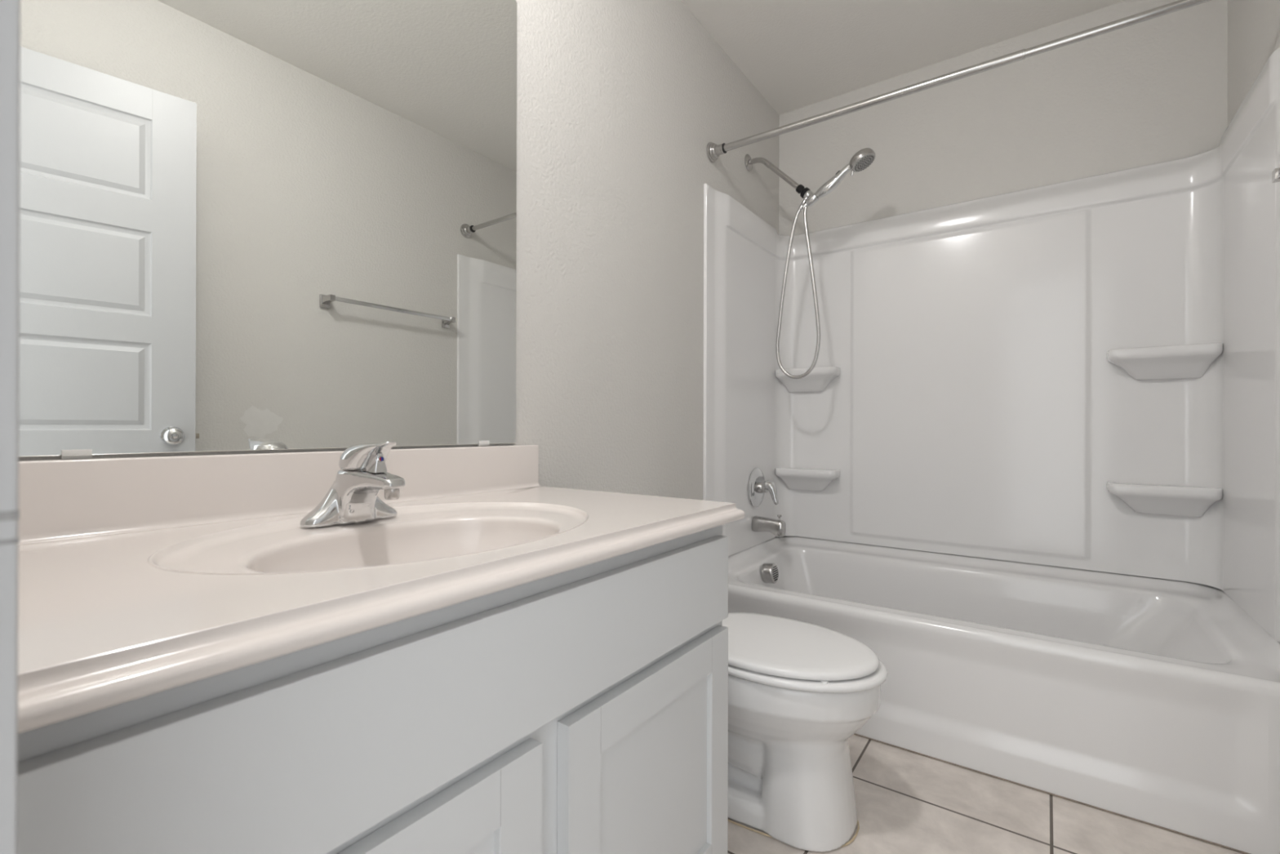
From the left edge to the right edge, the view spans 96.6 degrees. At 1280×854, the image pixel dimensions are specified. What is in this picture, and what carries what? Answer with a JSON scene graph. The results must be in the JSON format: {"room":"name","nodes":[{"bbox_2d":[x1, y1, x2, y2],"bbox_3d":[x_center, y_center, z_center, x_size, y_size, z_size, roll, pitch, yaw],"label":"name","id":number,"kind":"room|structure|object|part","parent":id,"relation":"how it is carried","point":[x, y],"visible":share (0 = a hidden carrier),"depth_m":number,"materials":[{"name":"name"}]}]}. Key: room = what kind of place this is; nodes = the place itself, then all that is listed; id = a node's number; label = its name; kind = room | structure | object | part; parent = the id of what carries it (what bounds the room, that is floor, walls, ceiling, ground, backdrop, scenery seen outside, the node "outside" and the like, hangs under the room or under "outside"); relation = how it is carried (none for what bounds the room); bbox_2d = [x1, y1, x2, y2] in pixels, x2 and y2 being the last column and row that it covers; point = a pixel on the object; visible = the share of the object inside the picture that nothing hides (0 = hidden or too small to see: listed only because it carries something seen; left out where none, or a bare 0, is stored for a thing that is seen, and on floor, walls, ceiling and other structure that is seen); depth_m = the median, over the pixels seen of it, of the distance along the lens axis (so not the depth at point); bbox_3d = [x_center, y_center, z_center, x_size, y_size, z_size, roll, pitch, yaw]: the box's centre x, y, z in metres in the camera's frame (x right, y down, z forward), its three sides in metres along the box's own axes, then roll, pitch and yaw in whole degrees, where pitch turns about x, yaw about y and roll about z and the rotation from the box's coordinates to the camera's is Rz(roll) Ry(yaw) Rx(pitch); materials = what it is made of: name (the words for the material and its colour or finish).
{"room":"bathroom","nodes":[
{"label":"bathroom","id":0,"kind":"room"},
{"bbox_2d":[18,0,778,500],"bbox_3d":[-0.138,-0.280,1.715,0.120,2.440,2.832,0,0,36],"label":"wall","id":1,"kind":"structure","parent":0,"point":[620,104],"depth_m":1.72,"materials":[{"name":"paint"}]},
{"bbox_2d":[18,0,516,458],"bbox_3d":[-0.559,-0.493,1.010,0.007,1.070,0.892,0,0,36],"label":"wall mirror","id":2,"kind":"object","parent":1,"relation":"attached to","point":[245,224],"visible":1,"depth_m":0.93,"materials":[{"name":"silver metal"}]},
{"bbox_2d":[18,444,540,545],"bbox_3d":[-0.540,0.111,1.025,0.028,0.134,0.976,0,0,36],"label":"backsplash","id":3,"kind":"structure","parent":1,"relation":"attached to","point":[60,500],"depth_m":0.86,"materials":[{"name":"stone"}]},
{"bbox_2d":[744,154,818,207],"bbox_3d":[0.590,-1.024,2.357,0.314,0.293,0.068,0,0,37],"label":"shower mount","id":4,"kind":"object","parent":1,"relation":"attached to","point":[811,199],"visible":0.98,"depth_m":2.34,"materials":[{"name":"silver metal"}]},
{"bbox_2d":[775,147,875,378],"bbox_3d":[0.715,-0.619,2.239,0.395,0.848,0.095,0,0,36],"label":"shower","id":5,"kind":"object","parent":4,"relation":"attached to","point":[863,158],"visible":0.97,"depth_m":2.26,"materials":[{"name":"silver metal"}]},
{"bbox_3d":[0.743,-0.950,2.223,0.201,0.136,0.043,0,0,36],"label":"handset handle","id":6,"kind":"part","parent":5,"relation":"part of","materials":[{"name":"silver metal"}]},
{"bbox_2d":[706,0,1211,162],"bbox_3d":[0.891,-1.049,1.739,1.522,0.073,0.073,0,0,36],"label":"shower curtain rod","id":7,"kind":"object","parent":1,"relation":"attached to","point":[713,150],"visible":1,"depth_m":1.69,"materials":[{"name":"silver metal"}]},
{"bbox_2d":[680,0,1125,115],"bbox_3d":[0.534,-1.524,1.238,1.764,0.050,2.832,0,0,36],"label":"ceiling","id":8,"kind":"structure","parent":0,"point":[797,54],"depth_m":2.17,"materials":[{"name":"paint"}]},
{"bbox_2d":[727,734,1243,853],"bbox_3d":[0.383,0.966,1.033,1.764,0.050,3.331,0,0,36],"label":"floor","id":9,"kind":"structure","parent":0,"point":[908,802],"depth_m":1.36,"materials":[{"name":"tile"}]},
{"bbox_2d":[17,524,728,853],"bbox_3d":[-0.328,0.558,0.867,0.552,0.759,0.964,0,0,36],"label":"vanity cabinet","id":10,"kind":"object","parent":9,"relation":"on","point":[583,709],"visible":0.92,"depth_m":0.58,"materials":[{"name":"paint"}]},
{"bbox_2d":[17,444,745,733],"bbox_3d":[-0.317,0.163,0.865,0.577,0.238,0.976,0,0,36],"label":"countertop","id":11,"kind":"structure","parent":10,"relation":"on","point":[139,577],"depth_m":0.71,"materials":[{"name":"stone"}]},
{"bbox_2d":[299,441,404,527],"bbox_3d":[-0.445,0.086,0.881,0.140,0.129,0.168,0,0,-28],"label":"sink faucet","id":12,"kind":"object","parent":11,"relation":"on","point":[353,497],"visible":1,"depth_m":0.87,"materials":[{"name":"silver metal"}]},
{"bbox_2d":[147,502,588,574],"bbox_3d":[-0.333,0.212,0.833,0.444,0.134,0.594,0,0,36],"label":"basin","id":13,"kind":"object","parent":11,"relation":"in","point":[421,535],"depth_m":0.85,"materials":[{"name":"ceramic"}]},
{"bbox_3d":[-0.256,0.601,0.512,0.020,0.440,0.444,0,0,36],"label":"door","id":14,"kind":"part","parent":10,"relation":"part of","materials":[{"name":"paint"}]},
{"bbox_3d":[0.030,0.602,0.911,0.020,0.440,0.445,0,0,36],"label":"door","id":15,"kind":"part","parent":10,"relation":"part of","materials":[{"name":"paint"}]},
{"bbox_2d":[722,612,888,852],"bbox_3d":[0.250,0.602,1.494,0.744,0.678,0.452,0,0,36],"label":"toilet","id":16,"kind":"object","parent":9,"relation":"on","point":[798,691],"visible":0.55,"depth_m":1.29,"materials":[{"name":"ceramic"}]},
{"bbox_3d":[0.341,0.541,1.429,0.485,0.023,0.351,0,0,36],"label":"lid","id":17,"kind":"part","parent":16,"relation":"part of","materials":[{"name":"plastic"}]},
{"bbox_3d":[0.247,0.757,1.496,0.724,0.366,0.350,0,0,36],"label":"bowl","id":18,"kind":"part","parent":16,"relation":"part of","materials":[{"name":"ceramic"}]},
{"bbox_3d":[0.358,0.564,1.417,0.478,0.020,0.360,0,0,36],"label":"seat","id":19,"kind":"part","parent":16,"relation":"part of","materials":[{"name":"plastic"}]},
{"bbox_2d":[728,535,1279,853],"bbox_3d":[1.045,0.727,1.960,1.518,0.431,0.804,0,0,36],"label":"bathtub","id":20,"kind":"object","parent":9,"relation":"on","point":[1155,702],"visible":0.76,"depth_m":1.55,"materials":[{"name":"ceramic"}]},
{"bbox_2d":[778,0,1227,235],"bbox_3d":[1.320,-0.276,2.341,1.524,2.440,0.120,0,0,36],"label":"wall","id":21,"kind":"structure","parent":0,"point":[1153,91],"depth_m":2.17,"materials":[{"name":"paint"}]},
{"bbox_2d":[702,47,1279,641],"bbox_3d":[1.070,-0.199,1.992,1.523,1.420,0.732,0,0,36],"label":"tub surround","id":22,"kind":"object","parent":21,"relation":"attached to","point":[1082,373],"visible":0.97,"depth_m":2.12,"materials":[{"name":"plastic"}]},
{"bbox_3d":[0.432,-0.201,2.381,0.033,1.420,0.624,0,0,36],"label":"panel","id":23,"kind":"part","parent":22,"relation":"part of","materials":[{"name":"plastic"}]},
{"bbox_2d":[747,467,778,506],"bbox_3d":[0.543,0.261,2.429,0.102,0.169,0.169,0,0,36],"label":"tub valve","id":24,"kind":"object","parent":22,"relation":"attached to","point":[757,486],"visible":1,"depth_m":2.42,"materials":[{"name":"silver metal"}]},
{"bbox_3d":[0.527,0.261,2.440,0.033,0.048,0.048,0,0,36],"label":"valve stem","id":25,"kind":"part","parent":24,"relation":"part of","materials":[{"name":"silver metal"}]},
{"bbox_3d":[0.556,0.277,2.417,0.066,0.102,0.041,0,0,36],"label":"lever handle","id":26,"kind":"part","parent":24,"relation":"part of","materials":[{"name":"silver metal"}]},
{"bbox_2d":[751,515,785,537],"bbox_3d":[0.545,0.413,2.406,0.132,0.091,0.058,0,0,36],"label":"tub spout","id":27,"kind":"object","parent":22,"relation":"attached to","point":[775,526],"visible":1,"depth_m":2.38,"materials":[{"name":"silver metal"}]},
{"bbox_2d":[774,467,840,491],"bbox_3d":[0.757,0.239,2.582,0.276,0.102,0.112,0,0,36],"label":"shelf","id":28,"kind":"object","parent":22,"relation":"attached to","point":[786,479],"depth_m":2.56,"materials":[{"name":"plastic"}]},
{"bbox_2d":[775,366,840,392],"bbox_3d":[0.758,-0.213,2.582,0.276,0.102,0.112,0,0,36],"label":"shelf","id":29,"kind":"object","parent":22,"relation":"attached to","point":[821,379],"depth_m":2.56,"materials":[{"name":"plastic"}]},
{"bbox_3d":[1.252,-0.196,2.246,1.477,1.412,0.108,0,0,36],"label":"panel","id":30,"kind":"part","parent":22,"relation":"part of","materials":[{"name":"plastic"}]},
{"bbox_2d":[1106,481,1222,516],"bbox_3d":[1.727,0.242,1.888,0.278,0.102,0.112,0,0,36],"label":"shelf","id":31,"kind":"object","parent":22,"relation":"attached to","point":[1126,499],"depth_m":1.87,"materials":[{"name":"plastic"}]},
{"bbox_2d":[1106,342,1222,380],"bbox_3d":[1.728,-0.212,1.889,0.278,0.102,0.112,0,0,36],"label":"shelf","id":32,"kind":"object","parent":22,"relation":"attached to","point":[1177,361],"depth_m":1.87,"materials":[{"name":"plastic"}]},
{"bbox_3d":[1.645,-0.198,1.514,0.033,1.420,0.624,0,0,36],"label":"panel","id":33,"kind":"part","parent":22,"relation":"part of","materials":[{"name":"plastic"}]},
{"bbox_2d":[1227,0,1279,125],"bbox_3d":[1.199,-0.277,0.760,0.121,2.440,2.832,0,0,36],"label":"wall","id":34,"kind":"structure","parent":0,"point":[1253,25],"depth_m":1.66,"materials":[{"name":"paint"}]},
{"bbox_2d":[1271,167,1279,182],"bbox_3d":[1.228,-0.537,0.968,0.075,0.056,0.646,0,0,36],"label":"towel bar","id":35,"kind":"object","parent":34,"relation":"attached to","point":[1276,172],"visible":1,"depth_m":1.23,"materials":[{"name":"silver metal"}]},
{"bbox_3d":[-0.258,-0.282,0.134,1.524,2.440,0.120,0,0,36],"label":"wall","id":36,"kind":"structure","parent":0,"visible":0},
{"bbox_2d":[0,0,20,853],"bbox_3d":[0.042,-0.117,-0.072,0.795,2.112,0.134,0,0,36],"label":"trim","id":37,"kind":"structure","parent":36,"relation":"attached to","point":[10,10],"depth_m":0.18,"materials":[{"name":"paint"}]},
{"bbox_3d":[-0.209,0.035,0.159,0.007,0.064,0.049,0,0,36],"label":"strike plate","id":38,"kind":"part","parent":37,"relation":"part of","materials":[{"name":"metal"}]}
]}

